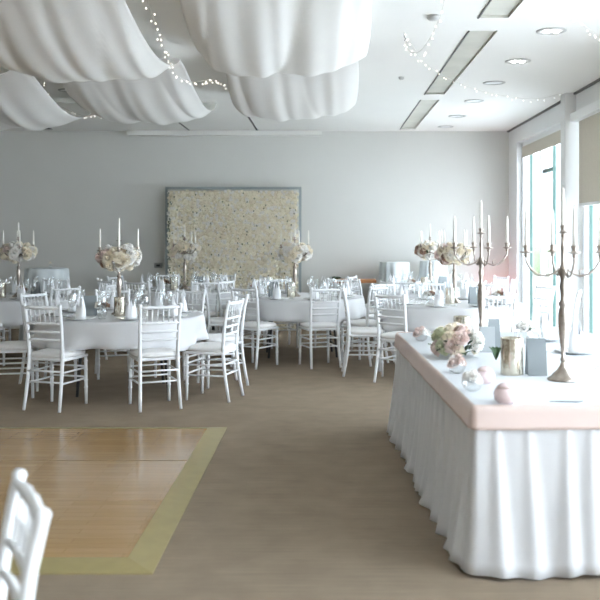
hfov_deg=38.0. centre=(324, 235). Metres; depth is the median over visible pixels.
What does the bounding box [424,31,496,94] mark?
ceiling vent
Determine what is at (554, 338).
dinner plate
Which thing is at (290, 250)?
flower garland
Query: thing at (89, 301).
menu card
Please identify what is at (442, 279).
menu card
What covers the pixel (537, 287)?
chair
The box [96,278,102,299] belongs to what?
chair
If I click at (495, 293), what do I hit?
posy
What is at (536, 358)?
menu card
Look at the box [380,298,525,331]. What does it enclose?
tablecloth
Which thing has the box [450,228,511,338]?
candelabra
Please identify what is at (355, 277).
chair
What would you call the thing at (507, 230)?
taper candle
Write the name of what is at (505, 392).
ball
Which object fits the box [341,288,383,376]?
chair
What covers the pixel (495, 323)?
menu card
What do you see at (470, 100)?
recessed light
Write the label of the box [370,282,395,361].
chair
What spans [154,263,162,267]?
wall switch
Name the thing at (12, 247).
flower garland
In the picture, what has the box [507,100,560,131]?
trim
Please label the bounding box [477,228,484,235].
candle cup
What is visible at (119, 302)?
vase
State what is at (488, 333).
menu card
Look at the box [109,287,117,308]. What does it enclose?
folded napkin
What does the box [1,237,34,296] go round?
candelabra
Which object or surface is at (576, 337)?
folded napkin
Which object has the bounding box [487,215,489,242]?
taper candle
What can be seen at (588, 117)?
roller blind
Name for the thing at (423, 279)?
vase
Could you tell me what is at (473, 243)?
candle cup
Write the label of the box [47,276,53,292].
folded napkin
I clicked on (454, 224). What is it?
taper candle
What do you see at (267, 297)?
dinner plate
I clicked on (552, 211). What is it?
taper candle
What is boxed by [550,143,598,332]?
column
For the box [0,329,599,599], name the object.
floor
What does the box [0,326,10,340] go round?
chair
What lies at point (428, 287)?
folded napkin
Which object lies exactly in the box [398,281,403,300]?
folded napkin
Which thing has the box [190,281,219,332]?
chair
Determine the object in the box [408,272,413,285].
folded napkin
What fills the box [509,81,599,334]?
wall
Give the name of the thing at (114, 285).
chair
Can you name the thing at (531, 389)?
tabletop
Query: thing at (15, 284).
folded napkin
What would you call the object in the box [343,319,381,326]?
cushion
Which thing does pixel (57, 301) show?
folded napkin
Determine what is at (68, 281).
folded napkin
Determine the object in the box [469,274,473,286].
folded napkin
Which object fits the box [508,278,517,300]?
chair
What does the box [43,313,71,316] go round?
dinner plate
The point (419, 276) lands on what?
folded napkin
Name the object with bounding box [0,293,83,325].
tablecloth
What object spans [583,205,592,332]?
window
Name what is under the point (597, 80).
trim
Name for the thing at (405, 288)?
folded napkin
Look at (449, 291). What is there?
vase
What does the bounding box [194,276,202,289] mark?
menu card
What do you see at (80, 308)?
folded napkin
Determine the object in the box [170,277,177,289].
vase
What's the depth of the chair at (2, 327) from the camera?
10.09 m
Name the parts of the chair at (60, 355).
post, rail, rail, rail, rail, leg, seat, post, leg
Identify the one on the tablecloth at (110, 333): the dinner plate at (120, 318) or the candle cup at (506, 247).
the dinner plate at (120, 318)
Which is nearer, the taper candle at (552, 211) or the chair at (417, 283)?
the taper candle at (552, 211)
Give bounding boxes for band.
[394,331,599,429]
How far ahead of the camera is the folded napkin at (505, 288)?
9.63 m
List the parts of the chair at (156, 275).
backrest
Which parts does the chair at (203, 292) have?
leg, post, leg, rail, rail, post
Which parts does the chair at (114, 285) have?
post, backrest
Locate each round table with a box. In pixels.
[75,358,166,396]
[266,321,337,357]
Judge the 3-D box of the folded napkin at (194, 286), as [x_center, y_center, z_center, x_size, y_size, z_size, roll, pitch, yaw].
[-1.772,0.634,11.845,0.104,0.230,0.083,0,0,-21]
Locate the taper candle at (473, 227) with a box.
[472,216,474,241]
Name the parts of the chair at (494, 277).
backrest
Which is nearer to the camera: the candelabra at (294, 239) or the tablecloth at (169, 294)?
the candelabra at (294, 239)
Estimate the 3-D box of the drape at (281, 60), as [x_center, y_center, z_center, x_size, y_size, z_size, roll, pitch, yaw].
[-0.311,-1.449,6.675,1.301,0.428,7.852,0,0,0]
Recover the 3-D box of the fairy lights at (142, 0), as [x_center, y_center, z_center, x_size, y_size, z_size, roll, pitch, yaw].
[-1.203,-1.518,7.852,0.175,0.331,3.906,0,0,2]
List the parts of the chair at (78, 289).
post, backrest, post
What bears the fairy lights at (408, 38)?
hanging from the ceiling
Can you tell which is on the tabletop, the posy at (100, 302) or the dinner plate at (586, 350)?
the dinner plate at (586, 350)
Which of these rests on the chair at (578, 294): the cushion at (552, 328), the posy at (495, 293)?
the cushion at (552, 328)
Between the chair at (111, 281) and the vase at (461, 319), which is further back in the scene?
the chair at (111, 281)
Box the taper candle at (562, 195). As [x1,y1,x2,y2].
[561,187,564,224]
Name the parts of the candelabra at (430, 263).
stem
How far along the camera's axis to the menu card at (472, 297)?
9.73 m
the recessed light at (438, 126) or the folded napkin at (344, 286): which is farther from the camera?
the recessed light at (438, 126)
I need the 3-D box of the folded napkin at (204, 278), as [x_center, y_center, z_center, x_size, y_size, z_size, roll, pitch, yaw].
[-1.769,0.634,12.954,0.104,0.230,0.083,0,0,4]
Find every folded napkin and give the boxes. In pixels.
[12,278,17,292]
[17,280,25,298]
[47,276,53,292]
[53,279,60,296]
[53,292,59,315]
[65,278,70,294]
[68,289,76,310]
[76,294,85,318]
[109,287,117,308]
[125,293,136,318]
[139,273,144,289]
[146,272,151,287]
[153,287,162,305]
[157,276,164,290]
[169,292,177,315]
[180,289,187,311]
[192,276,198,290]
[203,273,209,285]
[219,273,223,289]
[223,274,227,287]
[251,280,256,296]
[257,277,263,293]
[272,280,280,298]
[312,280,318,298]
[320,277,326,292]
[341,279,346,296]
[345,278,349,294]
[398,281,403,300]
[402,283,408,303]
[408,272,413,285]
[415,276,421,290]
[422,280,430,298]
[434,285,442,305]
[448,274,455,290]
[461,279,468,298]
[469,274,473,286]
[494,281,500,300]
[502,284,508,303]
[538,309,551,338]
[568,318,583,351]
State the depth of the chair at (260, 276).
12.86 m
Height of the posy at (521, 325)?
0.158 m
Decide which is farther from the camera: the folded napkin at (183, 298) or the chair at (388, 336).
the chair at (388, 336)
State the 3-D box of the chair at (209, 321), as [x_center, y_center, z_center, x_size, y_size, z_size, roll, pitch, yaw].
[-1.300,1.047,10.682,0.458,0.930,0.398,0,0,-15]
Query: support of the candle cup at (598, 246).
on the candelabra at (562, 374)
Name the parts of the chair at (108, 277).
backrest, post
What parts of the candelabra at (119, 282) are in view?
stem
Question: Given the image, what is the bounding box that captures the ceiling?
[2,0,599,130]
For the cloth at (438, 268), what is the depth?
13.57 m
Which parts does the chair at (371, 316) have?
post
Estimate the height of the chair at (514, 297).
0.930 m
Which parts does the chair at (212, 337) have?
leg, leg, post, post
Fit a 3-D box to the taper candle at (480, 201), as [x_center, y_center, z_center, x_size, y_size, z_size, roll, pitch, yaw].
[1.135,-0.154,6.328,0.021,0.222,0.021,0,0,0]
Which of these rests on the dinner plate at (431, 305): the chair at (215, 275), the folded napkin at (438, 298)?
the folded napkin at (438, 298)
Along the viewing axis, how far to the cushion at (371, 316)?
11.11 m
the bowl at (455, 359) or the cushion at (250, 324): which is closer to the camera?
the bowl at (455, 359)
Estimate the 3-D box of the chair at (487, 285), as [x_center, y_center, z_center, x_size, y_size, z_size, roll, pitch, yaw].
[1.998,1.047,10.683,0.398,0.930,0.458,0,0,35]
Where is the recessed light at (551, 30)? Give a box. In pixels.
[536,27,566,34]
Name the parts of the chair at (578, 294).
post, post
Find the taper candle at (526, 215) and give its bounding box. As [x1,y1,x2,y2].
[524,208,527,244]
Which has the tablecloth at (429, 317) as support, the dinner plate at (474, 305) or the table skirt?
the dinner plate at (474, 305)
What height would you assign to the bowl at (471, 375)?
0.108 m
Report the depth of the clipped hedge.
35.29 m
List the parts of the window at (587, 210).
frame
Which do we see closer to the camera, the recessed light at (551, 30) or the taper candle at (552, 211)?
the taper candle at (552, 211)
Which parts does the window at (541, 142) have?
pane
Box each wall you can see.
[0,131,508,320]
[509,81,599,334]
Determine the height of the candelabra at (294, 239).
0.749 m
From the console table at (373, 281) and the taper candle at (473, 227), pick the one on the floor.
the console table at (373, 281)
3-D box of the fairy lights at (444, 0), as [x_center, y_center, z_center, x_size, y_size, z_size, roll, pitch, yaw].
[0.736,-1.545,6.647,0.094,0.317,1.311,0,0,-10]
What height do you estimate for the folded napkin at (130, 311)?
0.230 m
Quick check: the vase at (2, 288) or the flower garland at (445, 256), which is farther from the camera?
the vase at (2, 288)
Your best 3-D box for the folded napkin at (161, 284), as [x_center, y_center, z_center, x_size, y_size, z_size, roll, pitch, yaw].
[-2.231,0.634,11.846,0.104,0.230,0.083,0,0,13]
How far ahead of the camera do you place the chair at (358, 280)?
11.89 m
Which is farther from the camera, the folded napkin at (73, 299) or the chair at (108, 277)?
the chair at (108, 277)
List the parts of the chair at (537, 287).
post, rail, rail, post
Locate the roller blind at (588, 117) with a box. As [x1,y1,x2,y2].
[570,99,599,205]
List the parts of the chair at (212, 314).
post, backrest, post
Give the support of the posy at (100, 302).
on the tablecloth at (110, 333)
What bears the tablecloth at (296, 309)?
on the round table at (268, 349)
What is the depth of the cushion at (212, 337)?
8.70 m
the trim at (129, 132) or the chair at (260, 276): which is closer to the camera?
the chair at (260, 276)
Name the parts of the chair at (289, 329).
post, rail, post, leg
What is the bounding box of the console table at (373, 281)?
[333,279,375,303]
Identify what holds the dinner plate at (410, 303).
on the tablecloth at (429, 317)
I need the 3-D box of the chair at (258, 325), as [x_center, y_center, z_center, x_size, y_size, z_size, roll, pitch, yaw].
[-0.822,1.047,10.114,0.398,0.930,0.458,0,0,32]
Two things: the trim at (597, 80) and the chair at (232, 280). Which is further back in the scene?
the chair at (232, 280)
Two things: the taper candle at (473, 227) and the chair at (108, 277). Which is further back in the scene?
the chair at (108, 277)
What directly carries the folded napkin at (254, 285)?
on the dinner plate
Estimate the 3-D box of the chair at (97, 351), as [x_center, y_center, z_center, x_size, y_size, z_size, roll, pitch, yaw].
[-2.284,1.047,9.416,0.398,0.930,0.458,0,0,-18]
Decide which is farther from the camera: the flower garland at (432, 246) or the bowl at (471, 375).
the flower garland at (432, 246)
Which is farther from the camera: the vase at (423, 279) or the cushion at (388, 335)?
the vase at (423, 279)
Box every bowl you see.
[412,326,430,340]
[446,353,466,373]
[461,369,482,391]
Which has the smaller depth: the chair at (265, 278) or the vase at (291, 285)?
the vase at (291, 285)
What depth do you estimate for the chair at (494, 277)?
12.86 m
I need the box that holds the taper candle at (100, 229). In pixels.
[99,229,100,246]
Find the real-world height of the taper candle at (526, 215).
0.222 m
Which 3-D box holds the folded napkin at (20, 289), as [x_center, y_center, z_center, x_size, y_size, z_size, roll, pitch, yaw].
[-3.612,0.634,10.345,0.104,0.230,0.083,0,0,6]
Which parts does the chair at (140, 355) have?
leg, post, seat, rail, rail, rail, rail, leg, post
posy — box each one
[94,300,109,316]
[407,278,415,289]
[424,290,434,303]
[492,290,503,295]
[515,321,536,333]
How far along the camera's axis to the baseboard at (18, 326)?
14.18 m
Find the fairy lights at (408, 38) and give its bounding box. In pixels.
[408,38,561,102]
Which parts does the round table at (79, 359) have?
leg, leg, leg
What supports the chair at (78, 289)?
on the floor
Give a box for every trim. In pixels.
[127,130,321,135]
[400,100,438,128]
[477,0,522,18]
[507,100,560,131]
[573,78,599,94]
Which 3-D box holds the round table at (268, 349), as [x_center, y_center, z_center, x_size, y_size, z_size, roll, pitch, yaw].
[-0.300,1.131,10.950,1.560,0.731,1.560,0,0,-6]
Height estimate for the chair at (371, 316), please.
0.930 m
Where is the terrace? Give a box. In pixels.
[533,275,599,335]
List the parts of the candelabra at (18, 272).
stem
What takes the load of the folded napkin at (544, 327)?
on the dinner plate at (554, 338)
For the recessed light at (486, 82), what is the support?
in the ceiling
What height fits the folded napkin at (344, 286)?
0.230 m
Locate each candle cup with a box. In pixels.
[450,243,458,250]
[470,242,477,250]
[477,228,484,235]
[484,243,492,251]
[503,242,511,250]
[520,245,531,256]
[547,245,558,255]
[557,225,568,236]
[568,245,580,257]
[593,245,599,256]
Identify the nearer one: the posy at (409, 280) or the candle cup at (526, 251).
the candle cup at (526, 251)
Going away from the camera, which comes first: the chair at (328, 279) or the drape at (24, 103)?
the drape at (24, 103)
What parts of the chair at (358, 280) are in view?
backrest, post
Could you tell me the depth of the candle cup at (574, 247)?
4.36 m
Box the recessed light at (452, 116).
[448,115,465,117]
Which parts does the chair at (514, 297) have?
rail, rail, rail, rail, post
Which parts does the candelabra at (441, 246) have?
stem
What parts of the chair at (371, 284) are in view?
post, rail, post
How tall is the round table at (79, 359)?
0.731 m
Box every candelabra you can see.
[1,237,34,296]
[97,237,140,314]
[173,237,195,289]
[279,237,309,296]
[420,237,440,289]
[439,245,466,302]
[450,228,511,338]
[520,225,599,382]
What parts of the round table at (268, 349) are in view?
leg, leg, leg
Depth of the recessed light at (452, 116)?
12.41 m
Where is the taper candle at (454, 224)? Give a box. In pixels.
[453,216,455,242]
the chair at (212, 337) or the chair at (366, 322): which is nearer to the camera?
the chair at (212, 337)
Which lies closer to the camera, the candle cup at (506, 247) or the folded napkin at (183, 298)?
the candle cup at (506, 247)
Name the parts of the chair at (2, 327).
leg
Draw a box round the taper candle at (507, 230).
[506,216,508,242]
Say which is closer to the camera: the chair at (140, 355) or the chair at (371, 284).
the chair at (140, 355)
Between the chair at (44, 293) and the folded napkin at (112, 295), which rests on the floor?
the chair at (44, 293)
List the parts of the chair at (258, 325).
post, rail, leg, post, seat, leg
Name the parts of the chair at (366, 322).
leg, leg, seat, post, rail, post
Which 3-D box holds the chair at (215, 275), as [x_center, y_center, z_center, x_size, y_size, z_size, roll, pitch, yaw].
[-1.631,1.047,13.312,0.398,0.930,0.454,0,0,22]
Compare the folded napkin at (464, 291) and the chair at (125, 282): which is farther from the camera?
the chair at (125, 282)
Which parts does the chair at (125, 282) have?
post, backrest, post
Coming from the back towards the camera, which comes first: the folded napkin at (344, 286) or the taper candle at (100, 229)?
the folded napkin at (344, 286)
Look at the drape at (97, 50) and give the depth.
6.43 m
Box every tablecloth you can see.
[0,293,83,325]
[31,308,208,350]
[125,286,240,311]
[236,293,365,322]
[372,286,486,307]
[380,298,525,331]
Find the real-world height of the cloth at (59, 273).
1.026 m
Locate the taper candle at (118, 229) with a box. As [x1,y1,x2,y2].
[118,229,119,246]
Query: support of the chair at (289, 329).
on the floor
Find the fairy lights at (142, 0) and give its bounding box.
[142,0,225,88]
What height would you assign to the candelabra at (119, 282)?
0.749 m
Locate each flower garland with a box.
[0,241,37,263]
[95,243,141,271]
[168,241,200,259]
[276,241,312,262]
[414,240,440,259]
[434,242,472,265]
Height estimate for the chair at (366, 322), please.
0.930 m
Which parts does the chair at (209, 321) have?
post, post, seat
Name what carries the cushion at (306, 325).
on the chair at (310, 326)
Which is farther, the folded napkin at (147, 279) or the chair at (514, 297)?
the folded napkin at (147, 279)
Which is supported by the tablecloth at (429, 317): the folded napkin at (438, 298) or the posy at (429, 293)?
the posy at (429, 293)
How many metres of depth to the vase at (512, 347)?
4.72 m
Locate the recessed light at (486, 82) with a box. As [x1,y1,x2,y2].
[483,81,504,84]
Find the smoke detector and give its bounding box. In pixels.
[427,14,439,20]
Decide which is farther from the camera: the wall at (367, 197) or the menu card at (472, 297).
the wall at (367, 197)
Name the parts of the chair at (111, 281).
backrest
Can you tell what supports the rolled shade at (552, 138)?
attached to the window at (541, 142)
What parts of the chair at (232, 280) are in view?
post, rail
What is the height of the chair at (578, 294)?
0.930 m
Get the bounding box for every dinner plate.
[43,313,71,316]
[66,316,95,319]
[116,316,145,319]
[160,314,188,316]
[266,297,286,299]
[393,302,416,304]
[426,304,450,306]
[469,304,493,306]
[526,335,558,340]
[554,347,597,353]
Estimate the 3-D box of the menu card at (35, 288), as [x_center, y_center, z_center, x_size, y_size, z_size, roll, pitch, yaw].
[-3.590,0.664,10.800,0.120,0.190,0.070,0,0,29]
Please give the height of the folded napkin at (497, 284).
0.230 m
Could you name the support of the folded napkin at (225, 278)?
on the dinner plate
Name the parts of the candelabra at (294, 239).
stem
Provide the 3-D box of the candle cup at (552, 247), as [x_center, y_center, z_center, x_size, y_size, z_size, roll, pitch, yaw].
[1.246,0.080,4.766,0.068,0.064,0.068,0,0,-1]
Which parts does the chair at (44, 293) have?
post, rail, post, leg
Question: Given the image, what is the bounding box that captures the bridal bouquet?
[428,322,484,356]
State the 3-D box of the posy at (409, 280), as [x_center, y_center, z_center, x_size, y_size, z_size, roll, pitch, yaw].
[1.234,0.680,12.280,0.150,0.158,0.152,0,0,0]
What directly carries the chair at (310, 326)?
on the floor
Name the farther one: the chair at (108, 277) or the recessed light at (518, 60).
the chair at (108, 277)
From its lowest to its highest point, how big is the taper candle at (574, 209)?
0.222 m
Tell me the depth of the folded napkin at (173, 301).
8.17 m
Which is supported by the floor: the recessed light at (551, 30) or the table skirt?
the table skirt
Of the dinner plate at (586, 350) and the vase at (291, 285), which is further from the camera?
the vase at (291, 285)
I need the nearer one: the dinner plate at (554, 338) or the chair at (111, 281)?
the dinner plate at (554, 338)
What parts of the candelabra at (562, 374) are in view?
arm, arm, stem, arm, arm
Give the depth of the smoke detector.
6.71 m
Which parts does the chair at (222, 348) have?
leg, leg, seat, post, rail, rail, rail, rail, post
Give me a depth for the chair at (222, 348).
8.00 m
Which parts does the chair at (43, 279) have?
post, backrest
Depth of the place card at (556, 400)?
3.96 m
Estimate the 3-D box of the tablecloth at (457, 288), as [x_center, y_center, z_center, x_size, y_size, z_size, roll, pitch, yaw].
[1.490,0.903,12.398,1.641,0.283,1.652,0,0,-45]
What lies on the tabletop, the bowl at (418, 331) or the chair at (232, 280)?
the bowl at (418, 331)
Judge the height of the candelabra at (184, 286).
0.749 m
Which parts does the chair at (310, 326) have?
leg, post, seat, rail, rail, rail, rail, leg, post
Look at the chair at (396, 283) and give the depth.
11.32 m
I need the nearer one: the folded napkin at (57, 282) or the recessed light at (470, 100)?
the folded napkin at (57, 282)
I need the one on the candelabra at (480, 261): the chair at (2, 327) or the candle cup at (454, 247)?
the candle cup at (454, 247)
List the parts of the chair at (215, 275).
backrest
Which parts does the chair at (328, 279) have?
rail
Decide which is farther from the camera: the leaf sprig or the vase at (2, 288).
the vase at (2, 288)
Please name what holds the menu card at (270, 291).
on the tablecloth at (296, 309)
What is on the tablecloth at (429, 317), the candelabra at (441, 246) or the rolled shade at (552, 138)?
the candelabra at (441, 246)
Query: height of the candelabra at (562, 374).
0.814 m
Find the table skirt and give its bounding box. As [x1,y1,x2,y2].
[386,349,599,579]
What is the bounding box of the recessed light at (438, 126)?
[438,126,453,127]
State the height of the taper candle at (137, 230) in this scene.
0.204 m
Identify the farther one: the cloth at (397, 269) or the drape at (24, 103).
the cloth at (397, 269)
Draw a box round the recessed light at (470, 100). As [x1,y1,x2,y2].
[464,99,483,102]
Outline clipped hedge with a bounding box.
[533,246,599,286]
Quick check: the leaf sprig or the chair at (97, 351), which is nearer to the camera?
the leaf sprig
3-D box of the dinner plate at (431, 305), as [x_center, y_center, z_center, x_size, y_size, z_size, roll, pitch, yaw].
[1.219,0.750,9.346,0.274,0.017,0.274,0,0,0]
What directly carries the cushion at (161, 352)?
on the chair at (140, 355)
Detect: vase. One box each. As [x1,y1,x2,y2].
[0,283,5,297]
[114,297,124,315]
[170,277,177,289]
[287,282,294,297]
[421,277,427,289]
[445,287,454,303]
[454,315,469,327]
[501,336,523,375]
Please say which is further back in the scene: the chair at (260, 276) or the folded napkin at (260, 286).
the chair at (260, 276)
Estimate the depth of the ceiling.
8.78 m
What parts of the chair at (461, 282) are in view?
backrest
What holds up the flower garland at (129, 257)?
attached to the candelabra at (119, 282)
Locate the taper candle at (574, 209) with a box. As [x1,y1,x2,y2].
[572,205,575,244]
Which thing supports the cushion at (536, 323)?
on the chair at (537, 287)
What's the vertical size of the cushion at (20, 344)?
0.055 m
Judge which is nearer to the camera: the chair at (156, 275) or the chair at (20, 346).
the chair at (20, 346)
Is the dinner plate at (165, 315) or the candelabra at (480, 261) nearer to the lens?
the candelabra at (480, 261)
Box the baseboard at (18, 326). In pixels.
[4,322,342,328]
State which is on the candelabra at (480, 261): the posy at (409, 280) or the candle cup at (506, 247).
the candle cup at (506, 247)
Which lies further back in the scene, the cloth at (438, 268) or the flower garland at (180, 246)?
the cloth at (438, 268)
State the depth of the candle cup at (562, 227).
4.56 m
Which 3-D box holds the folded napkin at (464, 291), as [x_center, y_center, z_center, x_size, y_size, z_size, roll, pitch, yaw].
[1.681,0.634,10.454,0.083,0.230,0.104,0,0,-45]
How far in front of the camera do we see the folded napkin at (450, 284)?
11.83 m
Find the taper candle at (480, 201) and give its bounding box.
[480,201,481,227]
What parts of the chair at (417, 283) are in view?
post, rail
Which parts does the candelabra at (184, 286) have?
stem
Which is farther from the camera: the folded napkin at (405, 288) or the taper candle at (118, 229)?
the folded napkin at (405, 288)
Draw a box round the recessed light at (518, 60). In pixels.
[505,58,530,63]
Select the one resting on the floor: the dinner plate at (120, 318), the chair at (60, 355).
the chair at (60, 355)
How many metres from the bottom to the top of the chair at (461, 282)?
0.930 m
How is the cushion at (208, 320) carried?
on the chair at (209, 321)
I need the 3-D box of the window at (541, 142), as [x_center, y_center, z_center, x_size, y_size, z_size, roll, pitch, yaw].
[3.110,-0.035,12.150,0.100,2.850,2.900,0,0,0]
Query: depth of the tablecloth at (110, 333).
7.77 m
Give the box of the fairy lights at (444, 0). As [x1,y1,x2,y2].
[404,0,444,55]
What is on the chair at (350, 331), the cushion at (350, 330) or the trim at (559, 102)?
the cushion at (350, 330)
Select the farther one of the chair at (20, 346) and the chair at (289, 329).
the chair at (289, 329)
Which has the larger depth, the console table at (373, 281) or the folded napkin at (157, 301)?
the console table at (373, 281)
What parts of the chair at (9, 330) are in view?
leg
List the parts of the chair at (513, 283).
post, backrest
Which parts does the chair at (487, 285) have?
rail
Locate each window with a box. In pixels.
[522,124,560,331]
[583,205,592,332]
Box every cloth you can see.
[19,267,69,339]
[378,262,409,331]
[419,260,448,284]
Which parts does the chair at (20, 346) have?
seat, leg, leg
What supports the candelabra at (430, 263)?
on the tablecloth at (457, 288)
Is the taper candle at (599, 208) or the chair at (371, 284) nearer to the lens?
the taper candle at (599, 208)
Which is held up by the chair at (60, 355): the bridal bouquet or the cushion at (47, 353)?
the cushion at (47, 353)
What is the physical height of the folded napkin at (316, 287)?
0.230 m
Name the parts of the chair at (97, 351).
post, leg, rail, post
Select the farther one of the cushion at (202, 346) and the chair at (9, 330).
the chair at (9, 330)
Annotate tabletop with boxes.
[399,332,599,404]
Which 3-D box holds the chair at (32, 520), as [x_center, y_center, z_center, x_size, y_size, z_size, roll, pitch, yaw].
[-0.866,1.047,1.929,0.458,0.930,0.398,0,0,-27]
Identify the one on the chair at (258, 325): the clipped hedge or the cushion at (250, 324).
the cushion at (250, 324)
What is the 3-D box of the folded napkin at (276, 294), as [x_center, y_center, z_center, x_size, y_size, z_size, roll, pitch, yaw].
[-0.580,0.634,10.419,0.104,0.230,0.083,0,0,14]
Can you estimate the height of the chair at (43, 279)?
0.930 m
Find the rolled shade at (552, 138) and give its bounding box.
[522,130,560,157]
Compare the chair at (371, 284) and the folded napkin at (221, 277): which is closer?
the chair at (371, 284)
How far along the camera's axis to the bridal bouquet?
5.36 m
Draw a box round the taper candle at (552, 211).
[551,208,553,244]
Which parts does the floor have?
floor panel, floor panel, edge trim, floor panel, floor panel, edge trim, floor panel, edge trim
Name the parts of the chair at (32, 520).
rail, post, rail, rail, post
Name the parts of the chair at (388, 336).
post, seat, rail, rail, rail, rail, post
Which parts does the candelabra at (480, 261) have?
arm, stem, arm, arm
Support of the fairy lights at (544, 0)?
hanging from the ceiling
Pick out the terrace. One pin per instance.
(536, 279)
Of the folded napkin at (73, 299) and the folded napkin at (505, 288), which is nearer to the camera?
the folded napkin at (73, 299)
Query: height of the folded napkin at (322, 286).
0.230 m
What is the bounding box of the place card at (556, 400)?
[549,400,582,402]
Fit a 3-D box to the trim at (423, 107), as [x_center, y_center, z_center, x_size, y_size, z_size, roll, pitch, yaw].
[1.317,-1.716,12.420,0.246,0.028,2.960,0,0,0]
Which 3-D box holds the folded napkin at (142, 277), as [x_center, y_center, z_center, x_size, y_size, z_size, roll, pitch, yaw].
[-2.555,0.634,12.172,0.083,0.230,0.104,0,0,6]
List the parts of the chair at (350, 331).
post, post, seat, leg, leg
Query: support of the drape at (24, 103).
hanging from the ceiling
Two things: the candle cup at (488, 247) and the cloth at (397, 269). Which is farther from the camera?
the cloth at (397, 269)
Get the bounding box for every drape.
[0,0,215,124]
[0,67,90,130]
[180,0,371,121]
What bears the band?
attached to the table skirt
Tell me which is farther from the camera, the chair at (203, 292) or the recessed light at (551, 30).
the chair at (203, 292)
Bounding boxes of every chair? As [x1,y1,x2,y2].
[0,324,4,365]
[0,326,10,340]
[0,340,38,397]
[0,468,51,599]
[18,291,76,383]
[22,303,87,412]
[30,278,69,334]
[33,286,80,363]
[94,288,133,379]
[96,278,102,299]
[98,280,113,301]
[101,282,116,359]
[107,275,125,302]
[124,281,150,351]
[128,303,182,412]
[154,289,205,379]
[155,273,179,286]
[185,298,243,402]
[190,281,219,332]
[196,292,248,388]
[199,283,239,357]
[213,273,235,331]
[215,279,256,341]
[226,278,265,345]
[230,286,278,369]
[240,275,268,336]
[263,278,298,348]
[298,287,341,368]
[314,278,352,345]
[341,285,388,365]
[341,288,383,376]
[347,275,371,307]
[348,278,386,344]
[351,280,392,353]
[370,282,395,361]
[373,292,407,382]
[392,280,419,345]
[416,282,445,331]
[460,281,486,296]
[482,294,516,331]
[484,283,508,295]
[491,275,508,295]
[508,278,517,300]
[524,284,555,331]
[538,289,581,330]
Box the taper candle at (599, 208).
[598,208,599,244]
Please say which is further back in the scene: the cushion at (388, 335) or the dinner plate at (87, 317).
the cushion at (388, 335)
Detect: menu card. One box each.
[31,282,40,296]
[84,296,96,315]
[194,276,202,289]
[268,282,277,296]
[438,276,447,289]
[468,287,478,303]
[480,327,494,351]
[488,319,500,347]
[525,338,546,375]
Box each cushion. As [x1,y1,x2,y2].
[0,340,35,349]
[31,348,84,358]
[129,347,175,357]
[188,342,235,351]
[200,333,239,341]
[205,317,236,323]
[239,321,275,328]
[300,322,335,328]
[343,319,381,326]
[347,327,382,334]
[360,313,381,318]
[380,331,407,339]
[526,320,539,326]
[538,327,574,330]
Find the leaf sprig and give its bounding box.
[489,346,500,359]
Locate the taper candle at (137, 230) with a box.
[137,230,138,246]
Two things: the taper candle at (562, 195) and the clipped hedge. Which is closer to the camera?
the taper candle at (562, 195)
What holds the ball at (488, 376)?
on the tabletop
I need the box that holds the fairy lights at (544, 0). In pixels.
[539,0,599,40]
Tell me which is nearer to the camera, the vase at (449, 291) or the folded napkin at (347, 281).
the vase at (449, 291)
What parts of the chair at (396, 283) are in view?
backrest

